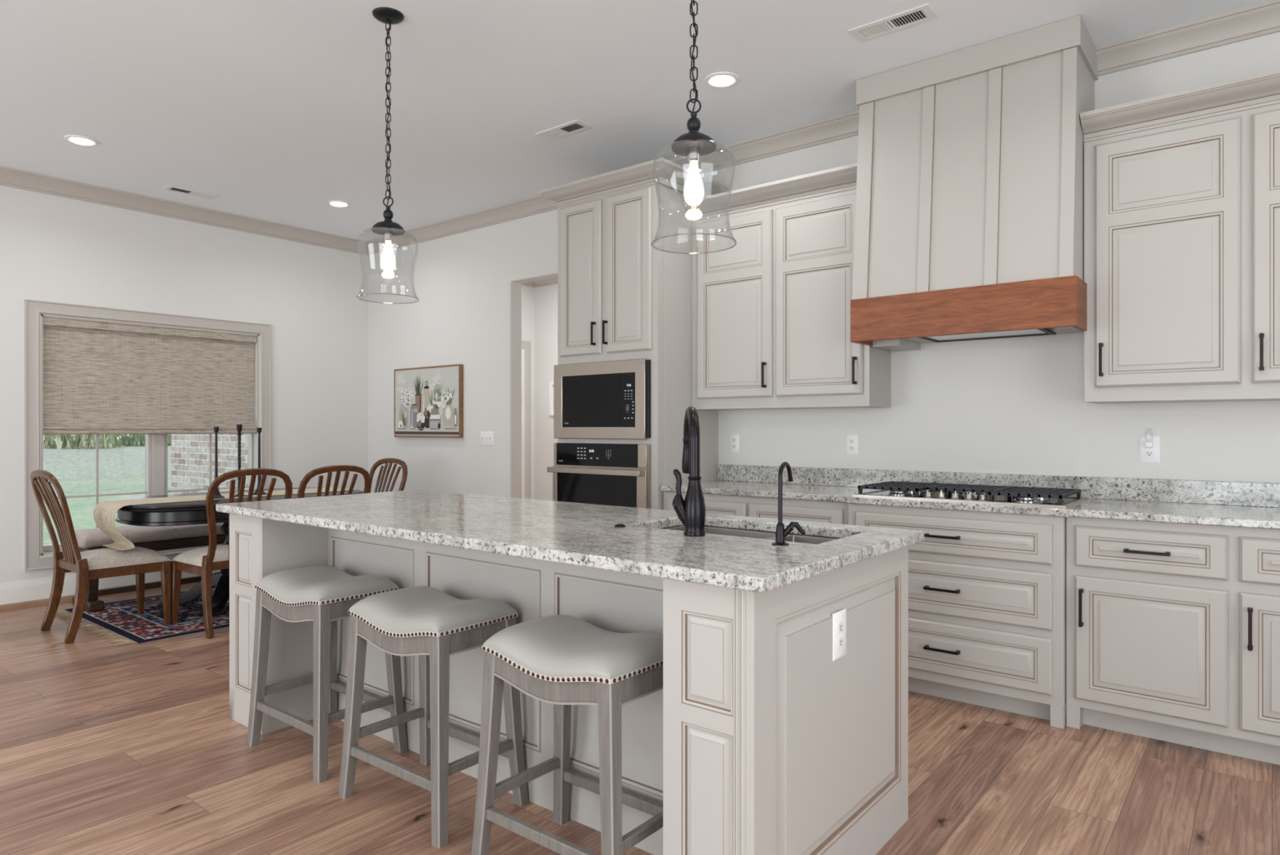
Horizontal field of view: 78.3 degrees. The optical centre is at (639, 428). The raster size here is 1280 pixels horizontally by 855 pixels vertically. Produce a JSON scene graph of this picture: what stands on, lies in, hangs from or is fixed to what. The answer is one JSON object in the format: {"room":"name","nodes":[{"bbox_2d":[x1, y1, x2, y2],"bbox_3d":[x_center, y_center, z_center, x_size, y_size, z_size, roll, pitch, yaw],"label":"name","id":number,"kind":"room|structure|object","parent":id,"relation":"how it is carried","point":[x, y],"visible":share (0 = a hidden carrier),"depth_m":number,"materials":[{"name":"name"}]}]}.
{"room":"kitchen","nodes":[
{"label":"kitchen","id":0,"kind":"room"},
{"bbox_2d":[171,433,247,493],"bbox_3d":[-4.510,-0.067,9.592,5.150,3.800,0.300,0,0,39],"label":"wall","id":1,"kind":"structure","parent":0,"point":[189,451],"depth_m":10.47,"materials":[{"name":"brick"}]},
{"bbox_2d":[0,185,534,582],"bbox_3d":[-3.786,-0.267,6.175,0.160,3.000,11.520,0,0,39],"label":"wall","id":2,"kind":"structure","parent":0,"point":[53,248],"depth_m":6.42,"materials":[{"name":"white paint"}]},
{"bbox_2d":[0,582,197,610],"bbox_3d":[-4.910,1.214,4.611,0.020,0.038,7.433,0,0,39],"label":"trim","id":3,"kind":"structure","parent":2,"relation":"attached to","point":[68,597],"depth_m":5.47,"materials":[{"name":"brown wood"}]},
{"bbox_2d":[0,569,220,604],"bbox_3d":[-4.924,1.142,4.622,0.014,0.182,7.433,0,0,39],"label":"baseboard","id":4,"kind":"structure","parent":2,"relation":"attached to","point":[13,592],"depth_m":5.54,"materials":[{"name":"white paint"}]},
{"bbox_2d":[24,298,271,570],"bbox_3d":[-3.783,0.044,6.160,0.184,1.878,1.716,0,0,39],"label":"window","id":5,"kind":"structure","parent":2,"relation":"in","point":[156,445],"depth_m":5.87,"materials":[{"name":"grey paint"}]},
{"bbox_2d":[43,316,257,434],"bbox_3d":[-3.745,-0.380,6.139,0.047,0.843,1.511,0,0,39],"label":"roman shade","id":6,"kind":"object","parent":5,"relation":"attached to","point":[100,377],"visible":0.9,"depth_m":6.06,"materials":[{"name":"beige fabric"}]},
{"bbox_2d":[0,165,368,255],"bbox_3d":[-4.900,-1.712,4.602,0.075,0.110,7.433,0,0,39],"label":"trim","id":7,"kind":"structure","parent":2,"relation":"attached to","point":[11,177],"depth_m":6.12,"materials":[{"name":"grey paint"}]},
{"bbox_2d":[521,340,530,498],"bbox_3d":[-1.595,0.108,8.757,0.020,2.250,1.030,0,0,39],"label":"door","id":8,"kind":"structure","parent":2,"relation":"in","point":[526,345],"depth_m":9.09,"materials":[{"name":"grey paint"}]},
{"bbox_2d":[521,281,534,287],"bbox_3d":[-1.848,-1.712,8.398,0.075,0.110,2.047,0,0,39],"label":"trim","id":9,"kind":"structure","parent":2,"relation":"attached to","point":[531,283],"depth_m":9.14,"materials":[{"name":"grey paint"}]},
{"bbox_2d":[534,283,557,500],"bbox_3d":[0.259,-0.267,8.094,3.740,3.000,0.120,0,0,39],"label":"wall","id":10,"kind":"structure","parent":0,"point":[545,296],"depth_m":9.11,"materials":[{"name":"white paint"}]},
{"bbox_2d":[534,277,557,287],"bbox_3d":[0.003,-1.712,8.175,3.240,0.110,0.075,0,0,39],"label":"trim","id":11,"kind":"structure","parent":10,"relation":"attached to","point":[551,281],"depth_m":9.06,"materials":[{"name":"grey paint"}]},
{"bbox_2d":[549,381,553,415],"bbox_3d":[-0.903,-0.347,8.935,0.345,0.390,0.022,0,0,39],"label":"picture","id":12,"kind":"object","parent":10,"relation":"attached to","point":[551,383],"visible":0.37,"depth_m":9.02,"materials":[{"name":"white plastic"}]},
{"bbox_2d":[552,384,553,411],"bbox_3d":[-0.899,-0.347,8.940,0.275,0.320,0.010,0,0,39],"label":"print","id":13,"kind":"object","parent":12,"relation":"attached to","point":[553,384],"depth_m":9.02,"materials":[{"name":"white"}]},
{"bbox_2d":[0,0,1270,241],"bbox_3d":[-0.084,-1.817,3.199,9.580,0.100,11.520,0,0,39],"label":"ceiling","id":14,"kind":"structure","parent":0,"point":[276,110],"depth_m":4.01,"materials":[{"name":"white paint"}]},
{"bbox_2d":[63,134,98,146],"bbox_3d":[-3.420,-1.758,4.816,0.176,0.016,0.176,0,0,39],"label":"recessed light","id":15,"kind":"object","parent":14,"relation":"in","point":[78,140],"visible":1,"depth_m":4.79,"materials":[{"name":"white plastic"}]},
{"bbox_2d":[161,185,219,199],"bbox_3d":[-3.356,-1.764,5.880,0.135,0.006,0.355,0,0,39],"label":"ceiling vent","id":16,"kind":"object","parent":14,"relation":"in","point":[170,188],"visible":1,"depth_m":5.87,"materials":[{"name":"white metal"}]},
{"bbox_2d":[326,200,351,207],"bbox_3d":[-2.363,-1.758,6.166,0.176,0.016,0.176,0,0,39],"label":"recessed light","id":17,"kind":"object","parent":14,"relation":"in","point":[339,203],"visible":1,"depth_m":6.13,"materials":[{"name":"white plastic"}]},
{"bbox_2d":[355,7,419,303],"bbox_3d":[-1.076,-1.160,3.361,0.257,1.214,0.257,0,0,13],"label":"pendant lamp","id":18,"kind":"object","parent":14,"relation":"hanging from","point":[388,228],"visible":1,"depth_m":3.35,"materials":[{"name":"black metal"}]},
{"bbox_2d":[383,230,392,241],"bbox_3d":[-1.076,-0.824,3.361,0.038,0.042,0.038,0,0,39],"label":"socket","id":19,"kind":"object","parent":18,"relation":"attached to","point":[388,234],"depth_m":3.35,"materials":[{"name":"silver metal"}]},
{"bbox_2d":[534,120,593,141],"bbox_3d":[-0.452,-1.764,4.656,0.355,0.006,0.135,0,0,39],"label":"ceiling vent","id":20,"kind":"object","parent":14,"relation":"in","point":[576,126],"visible":1,"depth_m":4.65,"materials":[{"name":"white metal"}]},
{"bbox_2d":[651,0,737,253],"bbox_3d":[0.162,-1.160,2.365,0.257,1.214,0.257,0,0,13],"label":"pendant lamp","id":21,"kind":"object","parent":14,"relation":"hanging from","point":[693,144],"visible":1,"depth_m":2.35,"materials":[{"name":"black metal"}]},
{"bbox_2d":[687,146,700,163],"bbox_3d":[0.162,-0.824,2.365,0.038,0.042,0.038,0,0,39],"label":"socket","id":22,"kind":"object","parent":21,"relation":"attached to","point":[693,152],"depth_m":2.35,"materials":[{"name":"silver metal"}]},
{"bbox_2d":[704,71,739,88],"bbox_3d":[0.415,-1.758,3.981,0.176,0.016,0.176,0,0,39],"label":"recessed light","id":23,"kind":"object","parent":14,"relation":"in","point":[719,79],"visible":1,"depth_m":3.96,"materials":[{"name":"white plastic"}]},
{"bbox_2d":[848,3,938,42],"bbox_3d":[1.101,-1.764,3.429,0.355,0.006,0.135,0,0,39],"label":"ceiling vent","id":24,"kind":"object","parent":14,"relation":"in","point":[923,13],"visible":1,"depth_m":3.42,"materials":[{"name":"white metal"}]},
{"bbox_2d":[0,582,1279,854],"bbox_3d":[-0.996,1.283,3.932,11.920,0.100,11.520,0,0,39],"label":"floor","id":25,"kind":"structure","parent":0,"point":[106,748],"depth_m":2.73,"materials":[{"name":"brown wood"}]},
{"bbox_2d":[56,586,229,645],"bbox_3d":[-2.793,1.227,5.678,1.331,0.010,2.149,0,0,39],"label":"area rug","id":26,"kind":"object","parent":25,"relation":"on","point":[122,618],"visible":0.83,"depth_m":5.04,"materials":[{"name":"fabric"}]},
{"bbox_2d":[30,469,171,643],"bbox_3d":[-3.323,0.739,4.836,0.512,0.998,0.632,0,0,39],"label":"dining chair","id":27,"kind":"object","parent":26,"relation":"on","point":[104,562],"visible":0.98,"depth_m":4.74,"materials":[{"name":"brown wood"}]},
{"bbox_2d":[71,522,225,611],"bbox_3d":[-3.310,0.959,5.985,0.370,0.531,1.660,0,0,39],"label":"bench","id":28,"kind":"object","parent":26,"relation":"on","point":[157,538],"visible":0.31,"depth_m":5.54,"materials":[{"name":"beige fabric"}]},
{"bbox_2d":[74,522,224,547],"bbox_3d":[-3.310,0.751,5.985,0.370,0.116,1.660,0,0,39],"label":"cushion","id":29,"kind":"object","parent":28,"relation":"on","point":[144,536],"depth_m":5.56,"materials":[{"name":"beige fabric"}]},
{"bbox_2d":[170,467,292,638],"bbox_3d":[-2.565,0.739,4.943,0.632,0.998,0.512,0,0,39],"label":"dining chair","id":30,"kind":"object","parent":26,"relation":"on","point":[202,562],"visible":0.43,"depth_m":4.75,"materials":[{"name":"brown wood"}]},
{"bbox_2d":[108,487,363,616],"bbox_3d":[-2.784,0.840,5.523,0.990,0.747,1.610,0,0,39],"label":"dining table","id":31,"kind":"object","parent":26,"relation":"on","point":[184,513],"visible":0.23,"depth_m":4.98,"materials":[{"name":"black paint"}]},
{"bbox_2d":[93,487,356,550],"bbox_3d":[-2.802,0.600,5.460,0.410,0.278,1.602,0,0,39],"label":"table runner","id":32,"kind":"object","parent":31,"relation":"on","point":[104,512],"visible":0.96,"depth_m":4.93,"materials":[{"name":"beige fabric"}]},
{"bbox_2d":[213,426,225,498],"bbox_3d":[-2.815,0.224,5.224,0.104,0.474,0.104,0,0,39],"label":"candlestick","id":33,"kind":"object","parent":32,"relation":"on","point":[217,495],"visible":0.81,"depth_m":5.22,"materials":[{"name":"black metal"}]},
{"bbox_2d":[234,424,248,496],"bbox_3d":[-2.736,0.215,5.369,0.110,0.490,0.110,0,0,39],"label":"candlestick","id":34,"kind":"object","parent":32,"relation":"on","point":[239,427],"visible":0.81,"depth_m":5.36,"materials":[{"name":"black metal"}]},
{"bbox_2d":[253,427,266,494],"bbox_3d":[-2.672,0.227,5.521,0.104,0.468,0.104,0,0,39],"label":"candlestick","id":35,"kind":"object","parent":32,"relation":"on","point":[259,429],"visible":0.76,"depth_m":5.51,"materials":[{"name":"black metal"}]},
{"bbox_2d":[297,464,370,497],"bbox_3d":[-2.217,0.739,5.375,0.632,0.998,0.512,0,0,39],"label":"dining chair","id":36,"kind":"object","parent":26,"relation":"on","point":[329,469],"visible":0.1,"depth_m":5.18,"materials":[{"name":"brown wood"}]},
{"bbox_2d":[368,457,407,493],"bbox_3d":[-2.217,0.739,6.196,0.512,0.998,0.632,0,0,39],"label":"dining chair","id":37,"kind":"object","parent":26,"relation":"on","point":[385,460],"visible":0.14,"depth_m":6.38,"materials":[{"name":"brown wood"}]},
{"bbox_2d":[246,564,407,782],"bbox_3d":[-1.215,0.895,3.045,0.539,0.676,0.366,0,0,39],"label":"bar stool","id":38,"kind":"object","parent":25,"relation":"on","point":[322,594],"visible":0.97,"depth_m":2.96,"materials":[{"name":"grey wood"}]},
{"bbox_2d":[337,585,528,848],"bbox_3d":[-0.691,0.895,2.619,0.539,0.676,0.366,0,0,38],"label":"bar stool","id":39,"kind":"object","parent":25,"relation":"on","point":[433,624],"visible":0.99,"depth_m":2.54,"materials":[{"name":"grey wood"}]},
{"bbox_2d":[471,613,662,854],"bbox_3d":[-0.156,0.895,2.187,0.539,0.676,0.366,0,0,39],"label":"bar stool","id":40,"kind":"object","parent":25,"relation":"on","point":[562,660],"visible":0.82,"depth_m":2.09,"materials":[{"name":"grey wood"}]},
{"bbox_2d":[229,513,907,854],"bbox_3d":[-0.453,0.792,2.918,2.572,0.881,0.952,0,0,39],"label":"kitchen island","id":41,"kind":"object","parent":25,"relation":"on","point":[753,740],"visible":0.72,"depth_m":2.28,"materials":[{"name":"grey paint"}]},
{"bbox_2d":[215,489,924,592],"bbox_3d":[-0.456,0.336,2.901,2.649,0.033,1.006,0,0,39],"label":"island countertop","id":42,"kind":"structure","parent":41,"relation":"on","point":[580,534],"depth_m":2.41,"materials":[{"name":"white stone"}]},
{"bbox_2d":[614,523,626,527],"bbox_3d":[-0.065,0.314,2.561,0.037,0.010,0.037,0,0,39],"label":"switch","id":43,"kind":"object","parent":42,"relation":"on","point":[618,525],"visible":1,"depth_m":2.55,"materials":[{"name":"brown metal"}]},
{"bbox_2d":[671,405,705,536],"bbox_3d":[0.137,0.124,2.443,0.100,0.389,0.242,0,0,-7],"label":"kitchen faucet","id":44,"kind":"object","parent":42,"relation":"on","point":[691,512],"visible":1,"depth_m":2.35,"materials":[{"name":"black metal"}]},
{"bbox_2d":[662,524,839,543],"bbox_3d":[0.331,0.456,2.531,0.711,0.208,0.394,0,0,39],"label":"sink","id":45,"kind":"object","parent":42,"relation":"in","point":[708,529],"visible":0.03,"depth_m":2.71,"materials":[{"name":"silver metal"}]},
{"bbox_2d":[771,462,805,545],"bbox_3d":[0.403,0.206,2.187,0.090,0.227,0.085,0,0,-18],"label":"filter faucet","id":46,"kind":"object","parent":42,"relation":"on","point":[781,533],"visible":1,"depth_m":2.16,"materials":[{"name":"black metal"}]},
{"bbox_2d":[831,608,846,661],"bbox_3d":[0.531,0.546,2.086,0.007,0.124,0.080,0,0,39],"label":"wall outlet","id":47,"kind":"object","parent":41,"relation":"attached to","point":[839,618],"visible":1,"depth_m":2.08,"materials":[{"name":"white plastic"}]},
{"bbox_2d":[838,621,844,633],"bbox_3d":[0.533,0.526,2.084,0.002,0.029,0.033,0,0,39],"label":"socket","id":48,"kind":"object","parent":47,"relation":"attached to","point":[841,624],"depth_m":2.08,"materials":[{"name":"white plastic"}]},
{"bbox_2d":[838,635,844,648],"bbox_3d":[0.533,0.566,2.084,0.002,0.029,0.033,0,0,39],"label":"socket","id":49,"kind":"object","parent":47,"relation":"attached to","point":[841,638],"depth_m":2.08,"materials":[{"name":"white plastic"}]},
{"bbox_2d":[537,157,729,509],"bbox_3d":[-0.042,-0.145,5.010,0.999,2.757,0.708,0,0,39],"label":"tall cabinet","id":50,"kind":"object","parent":25,"relation":"on","point":[620,296],"visible":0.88,"depth_m":4.71,"materials":[{"name":"grey paint"}]},
{"bbox_2d":[546,442,650,508],"bbox_3d":[-0.107,0.426,4.981,0.766,0.673,0.594,0,0,39],"label":"wall oven","id":51,"kind":"object","parent":50,"relation":"attached to","point":[618,474],"visible":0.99,"depth_m":4.75,"materials":[{"name":"silver metal"}]},
{"bbox_2d":[553,358,650,439],"bbox_3d":[-0.135,-0.173,4.943,0.761,0.468,0.388,0,0,39],"label":"microwave","id":52,"kind":"object","parent":50,"relation":"in","point":[609,399],"visible":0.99,"depth_m":4.77,"materials":[{"name":"silver metal"}]},
{"bbox_2d":[663,490,848,524],"bbox_3d":[0.752,0.797,4.412,1.153,0.872,0.642,0,0,39],"label":"base cabinet","id":53,"kind":"object","parent":25,"relation":"on","point":[820,511],"visible":0.05,"depth_m":4.11,"materials":[{"name":"grey paint"}]},
{"bbox_2d":[848,502,1066,728],"bbox_3d":[1.553,0.797,3.743,0.935,0.872,0.682,0,0,39],"label":"base cabinet","id":54,"kind":"object","parent":25,"relation":"on","point":[987,590],"visible":0.68,"depth_m":3.41,"materials":[{"name":"grey paint"}]},
{"bbox_2d":[1065,515,1279,764],"bbox_3d":[2.716,0.797,2.833,2.017,0.872,0.642,0,0,39],"label":"base cabinet","id":55,"kind":"object","parent":25,"relation":"on","point":[1173,628],"visible":0.98,"depth_m":3.01,"materials":[{"name":"grey paint"}]},
{"bbox_2d":[660,480,1279,528],"bbox_3d":[1.899,0.344,3.485,4.107,0.031,0.651,0,0,39],"label":"countertop","id":56,"kind":"structure","parent":55,"relation":"on","point":[1255,517],"depth_m":3.38,"materials":[{"name":"white stone"}]},
{"bbox_2d":[853,480,1087,507],"bbox_3d":[1.562,0.304,3.752,0.932,0.048,0.495,0,0,39],"label":"cooktop","id":57,"kind":"object","parent":56,"relation":"in","point":[1006,495],"visible":1,"depth_m":3.65,"materials":[{"name":"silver metal"}]},
{"bbox_2d":[853,489,1087,507],"bbox_3d":[1.562,0.323,3.752,0.932,0.010,0.495,0,0,39],"label":"tray","id":58,"kind":"object","parent":57,"relation":"on","point":[962,496],"depth_m":3.62,"materials":[{"name":"silver metal"}]},
{"bbox_2d":[368,31,1279,497],"bbox_3d":[1.080,0.233,4.647,9.580,4.000,0.130,0,0,39],"label":"wall","id":59,"kind":"structure","parent":0,"point":[1012,405],"depth_m":4.40,"materials":[{"name":"white paint"}]},
{"bbox_2d":[394,364,463,437],"bbox_3d":[-1.862,-0.233,6.901,0.960,0.618,0.041,0,0,39],"label":"framed picture","id":60,"kind":"object","parent":59,"relation":"attached to","point":[428,401],"visible":1,"depth_m":6.86,"materials":[{"name":"multicoloured paper"}]},
{"bbox_2d":[480,431,493,445],"bbox_3d":[-1.258,0.081,6.431,0.164,0.116,0.018,0,0,39],"label":"light switch","id":61,"kind":"object","parent":59,"relation":"attached to","point":[486,437],"visible":1,"depth_m":6.43,"materials":[{"name":"white plastic"}]},
{"bbox_2d":[365,110,859,255],"bbox_3d":[-0.636,-1.712,5.895,5.100,0.110,0.075,0,0,39],"label":"trim","id":62,"kind":"structure","parent":59,"relation":"attached to","point":[844,126],"depth_m":5.02,"materials":[{"name":"grey paint"}]},
{"bbox_2d":[728,434,739,452],"bbox_3d":[0.592,0.092,4.951,0.072,0.116,0.007,0,0,39],"label":"wall outlet","id":63,"kind":"object","parent":59,"relation":"attached to","point":[734,439],"visible":1,"depth_m":4.95,"materials":[{"name":"white plastic"}]},
{"bbox_2d":[731,437,736,442],"bbox_3d":[0.590,0.072,4.949,0.033,0.029,0.002,0,0,39],"label":"socket","id":64,"kind":"object","parent":63,"relation":"attached to","point":[733,439],"depth_m":4.95,"materials":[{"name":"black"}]},
{"bbox_2d":[731,444,736,448],"bbox_3d":[0.590,0.112,4.949,0.033,0.029,0.002,0,0,39],"label":"socket","id":65,"kind":"object","parent":63,"relation":"attached to","point":[733,446],"depth_m":4.95,"materials":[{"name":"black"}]},
{"bbox_2d":[683,162,890,410],"bbox_3d":[0.820,-0.741,4.523,1.126,1.248,0.387,0,0,39],"label":"upper cabinet","id":66,"kind":"object","parent":59,"relation":"attached to","point":[771,311],"visible":0.94,"depth_m":4.39,"materials":[{"name":"grey paint"}]},
{"bbox_2d":[845,434,857,454],"bbox_3d":[1.201,0.090,4.461,0.072,0.116,0.007,0,0,39],"label":"wall outlet","id":67,"kind":"object","parent":59,"relation":"attached to","point":[851,440],"visible":1,"depth_m":4.46,"materials":[{"name":"white plastic"}]},
{"bbox_2d":[848,438,854,443],"bbox_3d":[1.200,0.070,4.459,0.033,0.029,0.002,0,0,39],"label":"socket","id":68,"kind":"object","parent":67,"relation":"attached to","point":[851,440],"depth_m":4.46,"materials":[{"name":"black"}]},
{"bbox_2d":[848,445,854,450],"bbox_3d":[1.200,0.110,4.459,0.033,0.029,0.002,0,0,39],"label":"socket","id":69,"kind":"object","parent":67,"relation":"attached to","point":[851,447],"depth_m":4.46,"materials":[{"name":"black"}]},
{"bbox_2d":[850,14,1097,351],"bbox_3d":[1.595,-1.094,3.800,1.011,1.344,0.542,0,0,39],"label":"range hood","id":70,"kind":"object","parent":59,"relation":"attached to","point":[969,225],"visible":0.98,"depth_m":3.60,"materials":[{"name":"grey paint"}]},
{"bbox_2d":[716,464,1279,507],"bbox_3d":[2.097,0.278,3.730,4.107,0.101,0.020,0,0,39],"label":"backsplash","id":71,"kind":"structure","parent":59,"relation":"attached to","point":[1194,491],"depth_m":3.77,"materials":[{"name":"white stone"}]},
{"bbox_2d":[1139,435,1159,462],"bbox_3d":[2.312,0.093,3.568,0.078,0.122,0.007,0,0,39],"label":"wall outlet","id":72,"kind":"object","parent":59,"relation":"attached to","point":[1148,455],"visible":1,"depth_m":3.56,"materials":[{"name":"white plastic"}]},
{"bbox_2d":[1145,438,1153,448],"bbox_3d":[2.299,0.041,3.552,0.033,0.092,0.033,0,0,39],"label":"night light","id":73,"kind":"object","parent":72,"relation":"attached to","point":[1148,444],"visible":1,"depth_m":3.55,"materials":[{"name":"white plastic"}]},
{"bbox_2d":[1145,449,1153,456],"bbox_3d":[2.310,0.113,3.566,0.033,0.029,0.002,0,0,39],"label":"socket","id":74,"kind":"object","parent":72,"relation":"attached to","point":[1148,452],"depth_m":3.57,"materials":[{"name":"white plastic"}]},
{"bbox_2d":[1080,68,1279,404],"bbox_3d":[2.804,-0.741,2.927,1.998,1.248,0.387,0,0,39],"label":"upper cabinet","id":75,"kind":"object","parent":59,"relation":"attached to","point":[1182,188],"visible":1,"depth_m":3.23,"materials":[{"name":"grey paint"}]},
{"bbox_2d":[1095,0,1279,75],"bbox_3d":[3.393,-1.712,2.655,3.238,0.110,0.075,0,0,39],"label":"trim","id":76,"kind":"structure","parent":59,"relation":"attached to","point":[1262,19],"depth_m":3.44,"materials":[{"name":"grey paint"}]},
{"label":"outside","id":77,"kind":"structure","parent":0,"visible":0},
{"bbox_2d":[43,439,171,544],"bbox_3d":[-24.823,1.138,22.525,53.080,1.009,60.000,0,0,39],"label":"lawn","id":78,"kind":"structure","parent":77,"point":[122,469],"depth_m":21.80,"materials":[{"name":"green plant"}]},
{"bbox_2d":[43,434,120,448],"bbox_3d":[-24.982,0.076,34.993,3.171,2.053,3.207,0,0,39],"label":"trees","id":79,"kind":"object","parent":78,"relation":"on","point":[64,441],"depth_m":34.33,"materials":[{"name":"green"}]},
{"bbox_2d":[114,434,171,446],"bbox_3d":[-24.136,0.317,38.620,3.104,1.570,3.179,0,0,39],"label":"bush","id":80,"kind":"object","parent":78,"relation":"on","point":[126,440],"visible":0.26,"depth_m":37.68,"materials":[{"name":"green plant"}]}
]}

